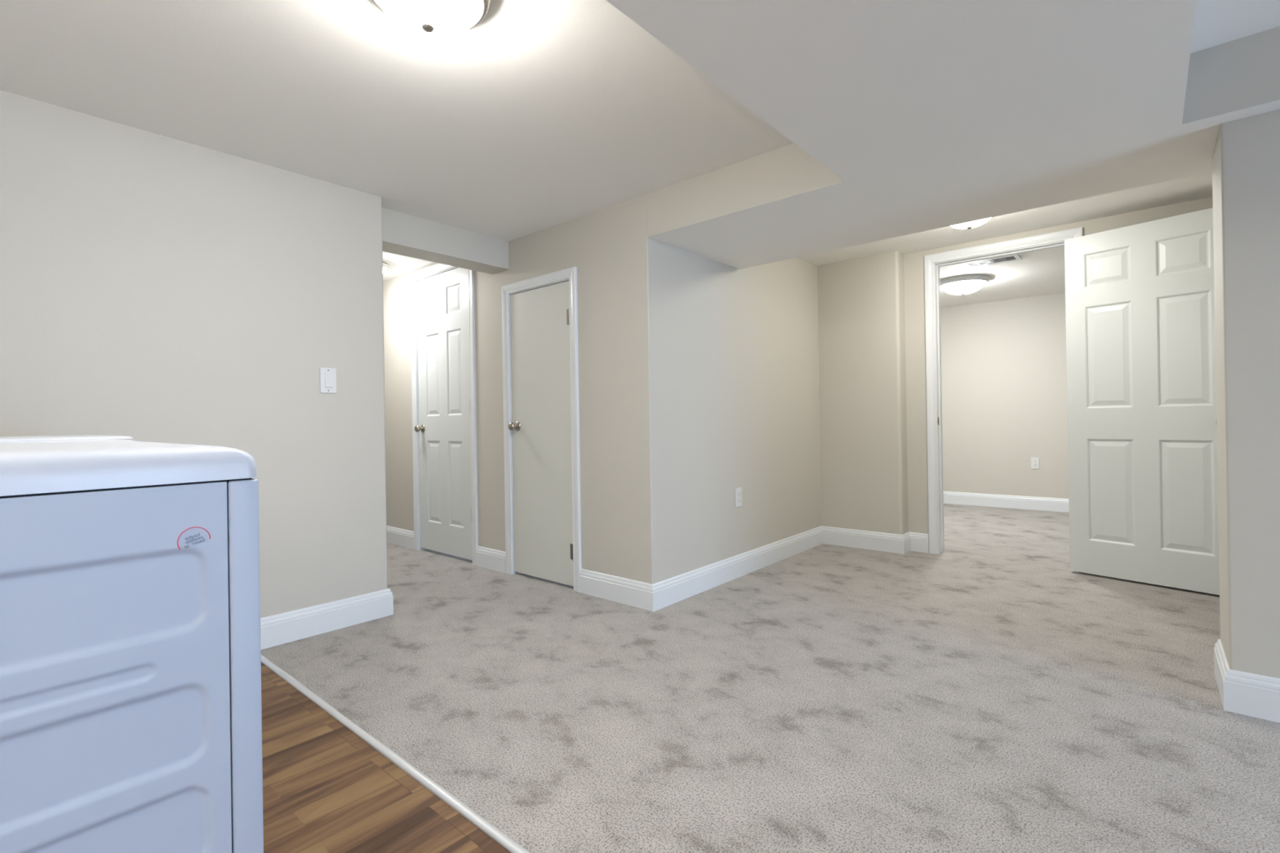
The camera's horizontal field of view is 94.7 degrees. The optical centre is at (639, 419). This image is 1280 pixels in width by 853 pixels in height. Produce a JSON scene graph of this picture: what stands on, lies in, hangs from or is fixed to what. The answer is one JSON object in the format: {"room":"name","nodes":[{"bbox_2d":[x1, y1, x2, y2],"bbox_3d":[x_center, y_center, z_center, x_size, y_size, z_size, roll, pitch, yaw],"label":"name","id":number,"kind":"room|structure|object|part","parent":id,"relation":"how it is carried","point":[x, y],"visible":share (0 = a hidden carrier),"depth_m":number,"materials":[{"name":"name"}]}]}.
{"room":"finished basement","nodes":[
{"label":"finished basement","id":0,"kind":"room"},
{"bbox_2d":[0,89,387,617],"bbox_3d":[-2.622,-0.146,1.676,0.325,2.400,3.714,-1,0,41],"label":"wall","id":1,"kind":"structure","parent":0,"point":[154,287],"depth_m":2.42,"materials":[{"name":"grey paint"}]},
{"bbox_2d":[260,588,393,649],"bbox_3d":[-3.634,0.956,2.573,3.092,0.131,3.730,-1,0,41],"label":"baseboard","id":2,"kind":"structure","parent":1,"relation":"attached to","point":[277,629],"depth_m":2.73,"materials":[{"name":"white paint"}]},
{"bbox_2d":[320,367,336,393],"bbox_3d":[-1.462,-0.181,2.764,0.010,0.117,0.072,-1,0,41],"label":"light switch","id":3,"kind":"object","parent":1,"relation":"attached to","point":[327,375],"visible":1,"depth_m":2.76,"materials":[{"name":"white plastic"}]},
{"bbox_2d":[261,662,511,852],"bbox_3d":[0.215,1.007,-1.149,8.200,0.094,3.124,-1,0,41],"label":"floor","id":4,"kind":"structure","parent":0,"point":[326,789],"depth_m":1.53,"materials":[{"name":"laminate"}]},
{"bbox_2d":[0,435,137,444],"bbox_3d":[-1.571,0.519,1.310,0.686,0.949,0.662,-1,0,41],"label":"washing machine","id":5,"kind":"object","parent":4,"relation":"on","point":[55,438],"visible":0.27,"depth_m":1.27,"materials":[{"name":"white metal"}]},
{"bbox_3d":[-1.578,0.076,1.311,0.686,0.053,0.662,-1,0,41],"label":"panel","id":6,"kind":"part","parent":5,"relation":"part of","materials":[{"name":"white metal"}]},
{"bbox_2d":[0,440,263,852],"bbox_3d":[-1.034,0.513,0.847,0.686,0.941,0.662,-1,0,41],"label":"washing machine","id":7,"kind":"object","parent":4,"relation":"on","point":[131,710],"visible":1,"depth_m":0.76,"materials":[{"name":"white metal"}]},
{"bbox_3d":[-1.041,0.069,0.848,0.686,0.050,0.662,-1,0,41],"label":"panel","id":8,"kind":"part","parent":7,"relation":"part of","materials":[{"name":"white metal"}]},
{"bbox_3d":[-0.831,0.519,1.083,0.686,0.852,0.038,-1,0,41],"label":"panel","id":9,"kind":"part","parent":7,"relation":"part of","materials":[{"name":"white metal"}]},
{"bbox_2d":[261,654,530,852],"bbox_3d":[1.343,0.943,-0.070,7.900,0.013,0.027,-1,0,41],"label":"transition strip","id":10,"kind":"object","parent":4,"relation":"on","point":[498,836],"visible":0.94,"depth_m":1.64,"materials":[{"name":"silver metal"}]},
{"bbox_2d":[382,207,508,274],"bbox_3d":[-1.190,-1.155,3.461,0.185,0.419,0.876,-1,0,41],"label":"wall header","id":11,"kind":"structure","parent":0,"point":[402,234],"depth_m":3.40,"materials":[{"name":"grey paint"}]},
{"bbox_2d":[475,546,506,573],"bbox_3d":[-0.976,0.918,3.866,0.323,0.131,0.016,-1,0,41],"label":"baseboard","id":12,"kind":"structure","parent":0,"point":[486,557],"depth_m":3.85,"materials":[{"name":"white paint"}]},
{"bbox_2d":[382,200,635,580],"bbox_3d":[-1.506,-0.157,4.402,3.971,2.400,0.120,-1,0,41],"label":"wall","id":13,"kind":"structure","parent":0,"point":[597,243],"depth_m":3.31,"materials":[{"name":"grey paint"}]},
{"bbox_2d":[386,525,413,549],"bbox_3d":[-2.376,0.943,5.075,1.726,0.131,0.016,-1,0,41],"label":"baseboard","id":14,"kind":"structure","parent":13,"relation":"attached to","point":[397,536],"depth_m":4.64,"materials":[{"name":"white paint"}]},
{"bbox_2d":[414,267,471,559],"bbox_3d":[-1.423,-0.043,4.240,0.707,2.024,0.095,-1,0,41],"label":"door","id":15,"kind":"structure","parent":13,"relation":"in","point":[443,428],"depth_m":4.24,"materials":[{"name":"white paint"}]},
{"bbox_3d":[-1.658,0.071,4.417,0.053,0.053,0.054,-1,0,41],"label":"knob","id":16,"kind":"part","parent":15,"relation":"part of","materials":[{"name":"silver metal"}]},
{"bbox_2d":[409,263,478,565],"bbox_3d":[-1.386,-0.065,4.288,0.831,2.112,0.137,-1,0,41],"label":"door frame","id":17,"kind":"structure","parent":13,"relation":"attached to","point":[437,268],"depth_m":4.29,"materials":[{"name":"white paint"}]},
{"bbox_2d":[507,280,573,586],"bbox_3d":[-0.605,0.085,3.535,0.560,1.748,0.095,-1,0,41],"label":"door","id":18,"kind":"structure","parent":13,"relation":"in","point":[540,425],"depth_m":3.54,"materials":[{"name":"white paint"}]},
{"bbox_3d":[-0.789,0.044,3.667,0.053,0.053,0.054,-1,0,41],"label":"knob","id":19,"kind":"part","parent":18,"relation":"part of","materials":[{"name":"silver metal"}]},
{"bbox_2d":[501,266,581,592],"bbox_3d":[-0.567,0.061,3.583,0.684,1.831,0.137,-1,0,41],"label":"door frame","id":20,"kind":"structure","parent":13,"relation":"attached to","point":[570,274],"depth_m":3.46,"materials":[{"name":"white paint"}]},
{"bbox_2d":[0,0,1279,282],"bbox_3d":[-0.250,-1.289,0.424,11.100,0.293,4.937,-1,0,41],"label":"ceiling","id":21,"kind":"structure","parent":0,"point":[539,115],"depth_m":2.04,"materials":[{"name":"white paint"}]},
{"bbox_2d":[382,262,389,273],"bbox_3d":[-1.982,-1.073,4.261,0.308,0.103,0.308,-1,0,41],"label":"ceiling light","id":22,"kind":"object","parent":21,"relation":"attached to","point":[385,266],"visible":0.11,"depth_m":4.26,"materials":[{"name":"white glass"}]},
{"bbox_2d":[371,0,490,39],"bbox_3d":[-0.550,-1.070,1.527,0.320,0.129,0.320,-1,0,41],"label":"ceiling light","id":23,"kind":"object","parent":21,"relation":"attached to","point":[433,20],"visible":1,"depth_m":1.51,"materials":[{"name":"white glass"}]},
{"bbox_2d":[629,194,821,584],"bbox_3d":[0.666,-0.192,3.789,0.120,2.400,2.031,-1,0,41],"label":"wall","id":24,"kind":"structure","parent":0,"point":[725,358],"depth_m":3.44,"materials":[{"name":"grey paint"}]},
{"bbox_2d":[734,487,742,507],"bbox_3d":[0.604,0.479,3.606,0.008,0.115,0.070,-1,0,41],"label":"outlet","id":25,"kind":"object","parent":24,"relation":"attached to","point":[738,491],"visible":1,"depth_m":3.60,"materials":[{"name":"white plastic"}]},
{"bbox_2d":[579,525,928,611],"bbox_3d":[0.810,0.891,3.784,2.462,0.131,0.656,-1,0,-31],"label":"baseboard","id":26,"kind":"structure","parent":24,"relation":"attached to","point":[646,596],"depth_m":3.51,"materials":[{"name":"white paint"}]},
{"bbox_2d":[261,503,1279,852],"bbox_3d":[2.258,0.983,3.361,11.000,0.100,6.378,-1,0,41],"label":"floor","id":27,"kind":"structure","parent":0,"point":[986,693],"depth_m":1.98,"materials":[{"name":"grey carpet"}]},
{"bbox_2d":[817,250,908,534],"bbox_3d":[1.637,-0.205,4.461,0.712,2.400,0.254,-1,0,41],"label":"wall","id":28,"kind":"structure","parent":0,"point":[862,375],"depth_m":4.30,"materials":[{"name":"grey paint"}]},
{"bbox_2d":[606,0,1279,269],"bbox_3d":[1.440,-1.183,-0.674,6.909,0.462,5.480,-1,0,41],"label":"ceiling","id":29,"kind":"structure","parent":0,"point":[900,117],"depth_m":1.80,"materials":[{"name":"white paint"}]},
{"bbox_2d":[939,246,1065,307],"bbox_3d":[3.372,-1.355,4.775,4.100,0.252,2.508,-1,0,41],"label":"ceiling","id":30,"kind":"structure","parent":0,"point":[1042,272],"depth_m":5.08,"materials":[{"name":"white paint"}]},
{"bbox_2d":[939,275,989,295],"bbox_3d":[2.836,-1.154,5.175,0.408,0.129,0.408,-1,0,41],"label":"ceiling light","id":31,"kind":"object","parent":30,"relation":"attached to","point":[966,284],"visible":0.96,"depth_m":5.06,"materials":[{"name":"white glass"}]},
{"bbox_3d":[2.836,-1.141,5.175,0.367,0.078,0.367,-1,0,41],"label":"lamp shade","id":32,"kind":"part","parent":31,"relation":"part of","materials":[{"name":"white glass"}]},
{"bbox_2d":[961,253,1022,268],"bbox_3d":[2.701,-1.214,4.531,0.370,0.010,0.210,-1,0,41],"label":"ceiling vent","id":33,"kind":"object","parent":30,"relation":"in","point":[1015,257],"visible":0.98,"depth_m":4.53,"materials":[{"name":"white metal"}]},
{"bbox_2d":[940,292,1068,498],"bbox_3d":[4.241,-0.242,5.760,4.300,2.400,0.100,-1,0,41],"label":"wall","id":34,"kind":"structure","parent":0,"point":[1004,367],"depth_m":6.09,"materials":[{"name":"grey paint"}]},
{"bbox_2d":[943,491,1069,512],"bbox_3d":[4.220,0.843,5.713,4.100,0.131,0.016,-1,0,41],"label":"baseboard","id":35,"kind":"structure","parent":34,"relation":"attached to","point":[1045,504],"depth_m":6.07,"materials":[{"name":"white paint"}]},
{"bbox_2d":[1031,457,1039,469],"bbox_3d":[3.974,0.443,5.926,0.070,0.115,0.008,-1,0,41],"label":"outlet","id":36,"kind":"object","parent":34,"relation":"attached to","point":[1034,460],"visible":1,"depth_m":5.92,"materials":[{"name":"white plastic"}]},
{"bbox_2d":[798,172,1212,266],"bbox_3d":[1.941,-1.325,3.353,2.409,0.275,1.275,-1,0,41],"label":"ceiling","id":37,"kind":"structure","parent":0,"point":[1196,187],"depth_m":3.49,"materials":[{"name":"white paint"}]},
{"bbox_2d":[951,217,990,229],"bbox_3d":[1.827,-1.120,3.272,0.320,0.129,0.320,-1,0,41],"label":"ceiling light","id":38,"kind":"object","parent":37,"relation":"attached to","point":[968,225],"visible":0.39,"depth_m":3.25,"materials":[{"name":"white glass"}]},
{"bbox_2d":[903,196,1213,533],"bbox_3d":[2.676,-0.223,3.653,1.917,2.400,0.120,-1,0,41],"label":"wall","id":39,"kind":"structure","parent":0,"point":[913,263],"depth_m":4.17,"materials":[{"name":"grey paint"}]},
{"bbox_2d":[924,226,1083,554],"bbox_3d":[2.394,-0.111,3.896,0.891,2.086,0.154,-1,0,41],"label":"door frame","id":40,"kind":"structure","parent":39,"relation":"attached to","point":[932,263],"depth_m":4.10,"materials":[{"name":"white paint"}]},
{"bbox_2d":[1064,207,1219,595],"bbox_3d":[2.819,-0.089,3.283,0.155,2.001,0.738,-1,0,-37],"label":"door","id":41,"kind":"structure","parent":39,"relation":"in","point":[1140,298],"depth_m":3.27,"materials":[{"name":"white paint"}]},
{"bbox_2d":[1212,109,1279,678],"bbox_3d":[3.810,-0.247,0.449,4.813,2.400,0.329,-1,0,41],"label":"wall","id":42,"kind":"structure","parent":0,"point":[1246,156],"depth_m":1.86,"materials":[{"name":"grey paint"}]},
{"bbox_2d":[1213,639,1279,722],"bbox_3d":[3.821,0.837,0.452,4.830,0.131,0.362,-1,0,41],"label":"baseboard","id":43,"kind":"structure","parent":42,"relation":"attached to","point":[1252,695],"depth_m":1.86,"materials":[{"name":"white paint"}]}
]}

